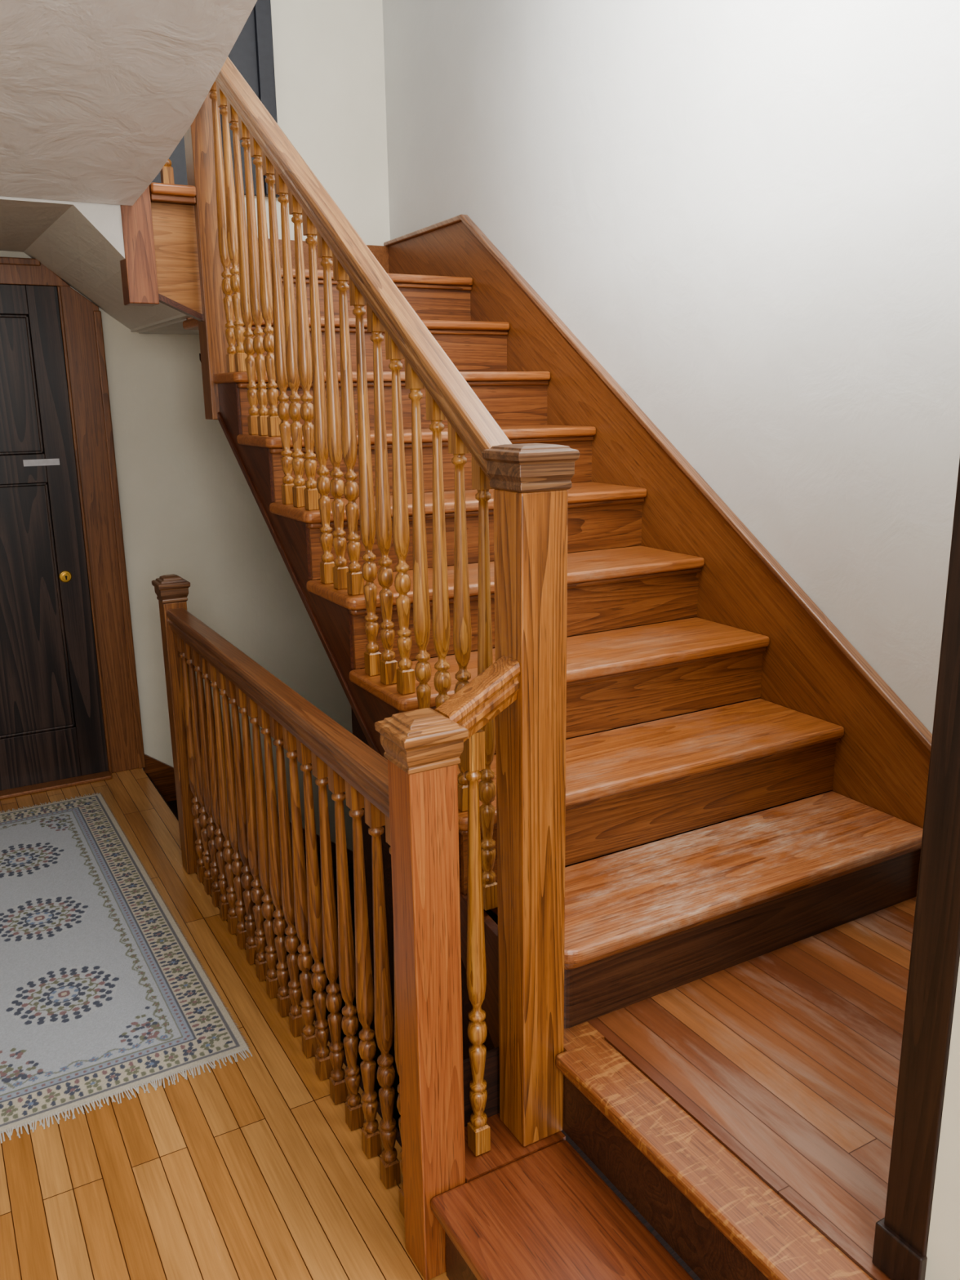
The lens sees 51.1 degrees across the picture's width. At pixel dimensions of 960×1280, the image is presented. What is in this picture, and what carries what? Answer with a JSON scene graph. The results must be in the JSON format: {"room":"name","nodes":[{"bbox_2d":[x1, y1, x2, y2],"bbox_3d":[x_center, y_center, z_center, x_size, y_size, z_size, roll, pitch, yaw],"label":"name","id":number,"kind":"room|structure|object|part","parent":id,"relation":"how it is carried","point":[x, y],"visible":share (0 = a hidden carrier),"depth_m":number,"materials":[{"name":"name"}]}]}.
{"room":"stairwell landing","nodes":[
{"label":"stairwell landing","id":0,"kind":"room"},
{"bbox_2d":[0,0,257,205],"bbox_3d":[-0.701,-0.976,0.320,2.180,0.672,4.825,-8,16,-29],"label":"ceiling","id":1,"kind":"structure","parent":0,"point":[96,96],"depth_m":2.27,"materials":[{"name":"paint"}]},
{"bbox_2d":[0,0,390,850],"bbox_3d":[-1.910,-1.109,3.788,3.428,5.700,0.120,-8,16,-29],"label":"wall","id":2,"kind":"structure","parent":0,"point":[189,511],"depth_m":4.25,"materials":[{"name":"paint"}]},
{"bbox_2d":[0,314,28,318],"bbox_3d":[-1.960,-1.180,3.642,0.600,0.012,0.010,-8,16,-29],"label":"trim","id":3,"kind":"structure","parent":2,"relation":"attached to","point":[24,316],"depth_m":3.76,"materials":[{"name":"brown wood"}]},
{"bbox_2d":[0,257,40,266],"bbox_3d":[-2.039,-1.353,3.541,0.910,0.025,0.012,-8,16,-29],"label":"bead","id":4,"kind":"object","parent":2,"relation":"attached to","point":[3,260],"visible":0.91,"depth_m":3.72,"materials":[{"name":"brown wood"}]},
{"bbox_2d":[0,450,44,455],"bbox_3d":[-1.954,-0.691,3.762,0.600,0.012,0.010,-8,16,-29],"label":"trim","id":5,"kind":"structure","parent":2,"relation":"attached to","point":[29,451],"depth_m":3.86,"materials":[{"name":"brown wood"}]},
{"bbox_2d":[0,482,47,487],"bbox_3d":[-1.952,-0.573,3.791,0.600,0.012,0.010,-8,16,-29],"label":"trim","id":6,"kind":"structure","parent":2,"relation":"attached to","point":[38,483],"depth_m":3.89,"materials":[{"name":"brown wood"}]},
{"bbox_2d":[25,315,44,453],"bbox_3d":[-1.702,-0.974,3.842,0.012,0.515,0.010,-8,16,-29],"label":"trim","id":7,"kind":"structure","parent":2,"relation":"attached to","point":[28,326],"depth_m":3.84,"materials":[{"name":"brown wood"}]},
{"bbox_2d":[0,262,70,286],"bbox_3d":[-2.006,-1.330,3.590,1.008,0.094,0.029,-8,16,-29],"label":"trim","id":8,"kind":"structure","parent":2,"relation":"attached to","point":[12,274],"depth_m":3.75,"materials":[{"name":"brown wood"}]},
{"bbox_2d":[0,724,75,738],"bbox_3d":[-1.939,0.392,4.026,0.600,0.012,0.010,-8,16,-29],"label":"trim","id":9,"kind":"structure","parent":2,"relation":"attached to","point":[69,725],"depth_m":4.09,"materials":[{"name":"brown wood"}]},
{"bbox_2d":[0,284,108,775],"bbox_3d":[-1.904,-0.349,3.878,0.710,1.950,0.035,-8,16,-29],"label":"door","id":10,"kind":"structure","parent":2,"relation":"in","point":[13,298],"depth_m":3.90,"materials":[{"name":"brown wood"}]},
{"bbox_3d":[-1.964,-0.939,3.714,0.600,0.515,0.018,-8,16,-29],"label":"upper panel","id":11,"kind":"part","parent":10,"relation":"part of","materials":[{"name":"black wood"}]},
{"bbox_2d":[0,453,48,484],"bbox_3d":[-1.956,-0.633,3.781,0.600,0.110,0.035,-8,16,-29],"label":"rail","id":12,"kind":"object","parent":10,"relation":"attached to","point":[12,469],"visible":1,"depth_m":3.87,"materials":[{"name":"brown wood"}]},
{"bbox_2d":[22,458,59,466],"bbox_3d":[-1.699,-0.688,3.896,0.130,0.025,0.002,-8,16,-29],"label":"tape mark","id":13,"kind":"object","parent":12,"relation":"attached to","point":[41,462],"visible":1,"depth_m":3.90,"materials":[{"name":"silver metal"}]},
{"bbox_2d":[0,726,81,790],"bbox_3d":[-1.940,0.501,4.058,0.600,0.215,0.035,-8,16,-29],"label":"rail","id":14,"kind":"object","parent":10,"relation":"attached to","point":[28,759],"visible":1,"depth_m":4.11,"materials":[{"name":"brown wood"}]},
{"bbox_2d":[0,485,71,735],"bbox_3d":[-1.952,-0.093,3.920,0.600,1.005,0.018,-8,16,-29],"label":"panel","id":15,"kind":"object","parent":14,"relation":"attached to","point":[34,691],"visible":1,"depth_m":4.00,"materials":[{"name":"brown wood"}]},
{"bbox_2d":[58,570,71,582],"bbox_3d":[-1.655,-0.252,4.017,0.049,0.049,0.018,-8,16,-29],"label":"doorknob set","id":16,"kind":"object","parent":10,"relation":"attached to","point":[62,575],"visible":1,"depth_m":4.01,"materials":[{"name":"gold metal"}]},
{"bbox_3d":[-1.643,-0.388,4.022,0.110,1.950,0.035,-8,16,-29],"label":"stile","id":17,"kind":"part","parent":10,"relation":"part of","materials":[{"name":"black wood"}]},
{"bbox_2d":[44,483,75,726],"bbox_3d":[-1.690,-0.129,4.049,0.012,1.005,0.010,-8,16,-29],"label":"trim","id":18,"kind":"structure","parent":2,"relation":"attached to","point":[46,491],"depth_m":4.04,"materials":[{"name":"brown wood"}]},
{"bbox_2d":[0,195,182,333],"bbox_3d":[-2.098,-1.124,2.965,2.318,0.325,1.077,-8,16,-29],"label":"ceiling soffit","id":19,"kind":"structure","parent":2,"relation":"attached to","point":[82,243],"depth_m":3.25,"materials":[{"name":"white paint"}]},
{"bbox_2d":[57,285,138,773],"bbox_3d":[-1.532,-0.413,4.079,0.145,1.999,0.039,-8,16,-29],"label":"door frame","id":20,"kind":"structure","parent":2,"relation":"attached to","point":[77,310],"depth_m":4.05,"materials":[{"name":"brown wood"}]},
{"bbox_2d":[93,311,145,768],"bbox_3d":[-1.469,-0.361,4.113,0.028,1.880,0.010,-8,16,-29],"label":"bead","id":21,"kind":"object","parent":2,"relation":"attached to","point":[97,314],"visible":1,"depth_m":4.09,"materials":[{"name":"brown wood"}]},
{"bbox_2d":[151,7,264,195],"bbox_3d":[-1.135,-2.738,3.773,0.540,1.950,0.019,-8,16,-29],"label":"leaf","id":22,"kind":"object","parent":2,"relation":"attached to","point":[242,55],"visible":0.2,"depth_m":3.98,"materials":[{"name":"wood"}]},
{"bbox_2d":[253,0,279,197],"bbox_3d":[-0.867,-2.775,3.909,0.065,1.950,0.039,-8,16,-29],"label":"door frame","id":23,"kind":"structure","parent":2,"relation":"attached to","point":[262,8],"depth_m":4.00,"materials":[{"name":"wood"}]},
{"bbox_2d":[0,768,448,1279],"bbox_3d":[-0.947,1.334,1.364,2.155,0.120,5.910,-8,16,-29],"label":"floor","id":24,"kind":"structure","parent":0,"point":[250,1168],"depth_m":2.08,"materials":[{"name":"brown wood"}]},
{"bbox_2d":[0,770,111,799],"bbox_3d":[-1.916,0.621,4.046,0.820,0.016,0.070,-8,16,-29],"label":"threshold","id":25,"kind":"object","parent":24,"relation":"on","point":[37,788],"visible":1,"depth_m":4.12,"materials":[{"name":"brown wood"}]},
{"bbox_2d":[0,792,252,1143],"bbox_3d":[-1.346,0.854,3.080,0.715,0.006,1.976,-9,16,-29],"label":"area rug","id":26,"kind":"object","parent":24,"relation":"on","point":[104,994],"visible":1,"depth_m":2.76,"materials":[{"name":"fabric"}]},
{"bbox_2d":[151,573,519,1279],"bbox_3d":[-0.485,0.407,2.519,0.229,1.117,1.920,-8,16,-29],"label":"guard railing","id":27,"kind":"object","parent":24,"relation":"on","point":[229,827],"visible":1,"depth_m":2.01,"materials":[{"name":"red wood"}]},
{"bbox_3d":[-0.535,0.110,2.428,0.060,0.068,1.742,-8,16,-28],"label":"guard handrail","id":28,"kind":"part","parent":27,"relation":"part of","materials":[{"name":"brown wood"}]},
{"bbox_3d":[-0.005,0.107,1.666,0.132,0.141,0.060,-8,16,-29],"label":"short handrail","id":29,"kind":"part","parent":27,"relation":"part of","materials":[{"name":"brown wood"}]},
{"bbox_2d":[462,1046,701,1279],"bbox_3d":[-0.229,1.132,3.540,1.316,1.420,2.840,-8,16,-29],"label":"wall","id":30,"kind":"structure","parent":0,"point":[491,1072],"depth_m":1.95,"materials":[{"name":"brown wood"}]},
{"bbox_2d":[142,754,401,1146],"bbox_3d":[-0.212,1.214,3.580,1.270,1.080,2.838,-8,16,-29],"label":"staircase","id":31,"kind":"structure","parent":30,"relation":"attached to","point":[162,775],"depth_m":4.39,"materials":[{"name":"brown wood"}]},
{"bbox_2d":[130,182,932,1279],"bbox_3d":[0.417,0.383,2.114,1.368,3.285,5.609,-8,16,-29],"label":"staircase","id":32,"kind":"structure","parent":31,"relation":"on","point":[746,793],"depth_m":2.31,"materials":[{"name":"brown wood"}]},
{"bbox_2d":[120,158,174,306],"bbox_3d":[-0.969,-1.528,2.938,0.220,1.048,0.087,-8,16,-29],"label":"railing","id":33,"kind":"object","parent":32,"relation":"on","point":[138,268],"visible":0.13,"depth_m":2.96,"materials":[{"name":"red wood"}]},
{"bbox_3d":[-0.923,-1.150,3.049,0.133,0.320,0.020,-8,16,-29],"label":"turn panel","id":34,"kind":"part","parent":32,"relation":"part of","materials":[{"name":"brown wood"}]},
{"bbox_2d":[183,56,579,1146],"bbox_3d":[-0.374,-0.550,2.404,0.126,2.666,1.971,-8,16,-29],"label":"stair railing","id":35,"kind":"object","parent":32,"relation":"on","point":[531,482],"visible":0.92,"depth_m":2.07,"materials":[{"name":"brown wood"}]},
{"bbox_3d":[-0.361,-0.981,2.312,0.060,1.274,1.800,-8,16,-29],"label":"handrail","id":36,"kind":"part","parent":35,"relation":"part of","materials":[{"name":"brown wood"}]},
{"bbox_3d":[-0.106,1.062,2.419,0.015,1.834,0.830,-8,16,-29],"label":"under stair panel","id":37,"kind":"part","parent":32,"relation":"part of","materials":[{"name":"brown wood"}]},
{"bbox_2d":[871,1217,927,1279],"bbox_3d":[0.595,0.840,1.382,0.071,0.069,0.074,-8,16,-29],"label":"plinth","id":38,"kind":"object","parent":32,"relation":"on","point":[891,1254],"visible":0.53,"depth_m":1.36,"materials":[{"name":"brown wood"}]},
{"bbox_2d":[382,0,959,733],"bbox_3d":[0.534,-0.973,3.092,0.120,5.700,3.770,-8,16,-29],"label":"wall","id":39,"kind":"structure","parent":0,"point":[746,212],"depth_m":2.63,"materials":[{"name":"paint"}]},
{"bbox_3d":[1.088,-1.230,1.041,1.053,4.240,0.135,-8,16,-29],"label":"wall","id":40,"kind":"structure","parent":0,"visible":0},
{"bbox_2d":[884,457,959,1256],"bbox_3d":[0.583,-0.219,1.121,0.058,2.228,0.065,-8,16,-29],"label":"casing edge","id":41,"kind":"object","parent":40,"relation":"attached to","point":[935,956],"visible":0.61,"depth_m":1.26,"materials":[{"name":"brown wood"}]},
{"bbox_2d":[924,958,959,1279],"bbox_3d":[0.643,-0.191,1.024,0.054,2.239,0.170,-8,16,-29],"label":"wall","id":42,"kind":"structure","parent":40,"relation":"attached to","point":[943,1252],"depth_m":1.28,"materials":[{"name":"white paint"}]}
]}

